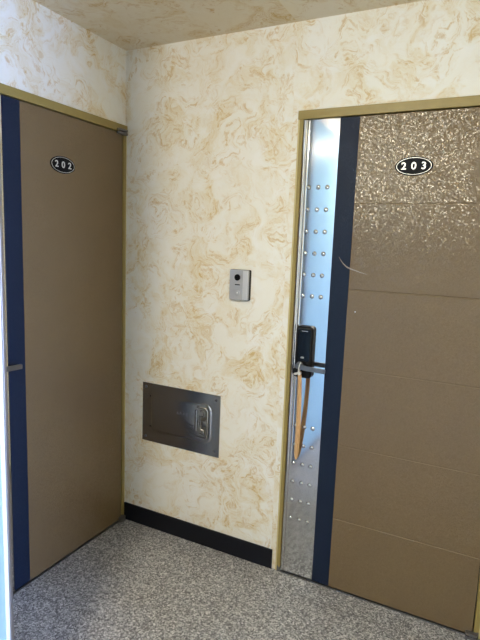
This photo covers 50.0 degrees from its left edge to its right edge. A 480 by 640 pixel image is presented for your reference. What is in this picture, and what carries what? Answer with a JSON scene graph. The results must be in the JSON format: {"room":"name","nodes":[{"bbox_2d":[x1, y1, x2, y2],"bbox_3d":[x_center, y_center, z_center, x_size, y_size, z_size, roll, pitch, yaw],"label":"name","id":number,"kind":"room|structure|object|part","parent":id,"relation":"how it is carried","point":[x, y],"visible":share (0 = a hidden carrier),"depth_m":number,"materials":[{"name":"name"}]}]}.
{"room":"apartment hallway","nodes":[
{"label":"apartment hallway","id":0,"kind":"room"},
{"bbox_2d":[0,0,125,125],"bbox_3d":[-1.562,0.103,1.015,0.120,2.480,3.950,6,9,26],"label":"wall","id":1,"kind":"structure","parent":0,"point":[44,53],"depth_m":2.19,"materials":[{"name":"beige paint"}]},
{"bbox_2d":[0,83,126,515],"bbox_3d":[-0.852,0.116,2.365,0.078,2.120,0.918,6,9,26],"label":"door frame","id":2,"kind":"structure","parent":1,"relation":"attached to","point":[5,90],"depth_m":2.62,"materials":[{"name":"gold metal"}]},
{"bbox_2d":[0,95,127,590],"bbox_3d":[-0.816,0.130,2.358,0.109,2.095,0.882,6,9,26],"label":"door","id":3,"kind":"structure","parent":1,"relation":"in","point":[62,175],"depth_m":2.35,"materials":[{"name":"brown paint"}]},
{"bbox_3d":[-0.936,0.191,2.047,0.035,0.034,0.143,6,9,26],"label":"lever handle","id":4,"kind":"part","parent":3,"relation":"part of","materials":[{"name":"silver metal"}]},
{"bbox_3d":[-0.777,-0.681,2.260,0.003,0.073,0.143,6,9,26],"label":"number plate","id":5,"kind":"part","parent":3,"relation":"part of","materials":[{"name":"black plastic"}]},
{"bbox_2d":[33,0,423,50],"bbox_3d":[-0.015,-0.955,-0.270,3.830,0.100,4.820,6,9,26],"label":"ceiling","id":6,"kind":"structure","parent":0,"point":[127,24],"depth_m":2.12,"materials":[{"name":"beige paint"}]},
{"bbox_2d":[13,519,479,639],"bbox_3d":[-0.112,1.596,0.101,3.830,0.100,4.820,6,9,26],"label":"floor","id":7,"kind":"structure","parent":0,"point":[132,581],"depth_m":2.24,"materials":[{"name":"carpet"}]},
{"bbox_2d":[13,520,118,594],"bbox_3d":[-0.886,1.163,2.512,0.059,0.006,0.868,6,9,26],"label":"threshold","id":8,"kind":"object","parent":7,"relation":"on","point":[116,522],"visible":0.13,"depth_m":2.50,"materials":[{"name":"silver metal"}]},
{"bbox_2d":[279,570,472,634],"bbox_3d":[0.581,1.248,2.313,0.852,0.006,0.059,6,9,26],"label":"threshold","id":9,"kind":"object","parent":7,"relation":"on","point":[282,571],"visible":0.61,"depth_m":2.28,"materials":[{"name":"silver metal"}]},
{"bbox_2d":[125,0,479,568],"bbox_3d":[0.404,-0.007,2.293,2.220,2.480,0.120,6,9,26],"label":"wall","id":10,"kind":"structure","parent":0,"point":[212,122],"depth_m":2.43,"materials":[{"name":"beige paint"}]},
{"bbox_2d":[142,382,220,457],"bbox_3d":[-0.316,0.510,2.644,0.473,0.320,0.027,6,9,26],"label":"hatch","id":11,"kind":"object","parent":10,"relation":"attached to","point":[189,420],"visible":1,"depth_m":2.64,"materials":[{"name":"silver metal"}]},
{"bbox_3d":[-0.307,0.506,2.648,0.370,0.206,0.005,6,9,26],"label":"raised panel","id":12,"kind":"part","parent":11,"relation":"part of","materials":[{"name":"silver metal"}]},
{"bbox_3d":[-0.182,0.520,2.573,0.034,0.034,0.019,6,9,26],"label":"latch knob","id":13,"kind":"part","parent":11,"relation":"part of","materials":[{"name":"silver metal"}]},
{"bbox_2d":[124,502,272,568],"bbox_3d":[-0.248,1.114,2.695,0.904,0.098,0.010,6,9,26],"label":"baseboard","id":14,"kind":"structure","parent":10,"relation":"attached to","point":[255,553],"depth_m":2.67,"materials":[{"name":"black paint"}]},
{"bbox_2d":[229,269,251,300],"bbox_3d":[0.000,-0.163,2.399,0.102,0.142,0.028,6,9,26],"label":"video doorbell","id":15,"kind":"object","parent":10,"relation":"attached to","point":[240,280],"visible":1,"depth_m":2.39,"materials":[{"name":"silver plastic"}]},
{"bbox_3d":[0.023,-0.159,2.374,0.026,0.134,0.002,6,9,26],"label":"trim","id":16,"kind":"part","parent":15,"relation":"part of","materials":[{"name":"silver metal"}]},
{"bbox_2d":[275,95,479,639],"bbox_3d":[0.627,0.202,2.167,0.904,2.120,0.078,6,9,26],"label":"door frame","id":17,"kind":"structure","parent":10,"relation":"attached to","point":[464,101],"depth_m":2.19,"materials":[{"name":"gold metal"}]},
{"bbox_2d":[280,107,479,639],"bbox_3d":[0.617,0.218,2.133,0.866,2.095,0.109,6,9,26],"label":"door","id":18,"kind":"structure","parent":10,"relation":"in","point":[382,494],"depth_m":2.13,"materials":[{"name":"beige paint"}]},
{"bbox_2d":[294,362,301,458],"bbox_3d":[0.258,0.412,2.304,0.042,0.467,0.056,10,11,42],"label":"wooden stick","id":19,"kind":"object","parent":18,"relation":"hanging from","point":[299,386],"visible":1,"depth_m":2.30,"materials":[{"name":"beige wood"}]},
{"bbox_3d":[0.252,0.213,2.263,0.038,0.062,0.025,6,9,26],"label":"cord","id":20,"kind":"part","parent":19,"relation":"part of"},
{"bbox_3d":[0.307,0.209,2.249,0.143,0.034,0.035,6,9,26],"label":"lever handle","id":21,"kind":"part","parent":18,"relation":"part of","materials":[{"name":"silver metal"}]},
{"bbox_3d":[0.676,-0.599,2.002,0.143,0.073,0.003,6,9,26],"label":"number plate","id":22,"kind":"part","parent":18,"relation":"part of","materials":[{"name":"black plastic"}]},
{"bbox_3d":[-1.753,0.239,0.027,0.708,2.480,3.500,6,9,26],"label":"wall","id":23,"kind":"structure","parent":0,"visible":0},
{"bbox_2d":[0,147,13,639],"bbox_3d":[-1.260,0.244,0.267,0.045,2.440,2.629,6,9,26],"label":"window","id":24,"kind":"structure","parent":23,"relation":"in","point":[6,578],"depth_m":1.46,"materials":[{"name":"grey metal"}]},
{"bbox_3d":[-0.956,0.174,0.842,0.010,2.365,1.299,6,9,26],"label":"glass pane","id":25,"kind":"part","parent":24,"relation":"part of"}
]}

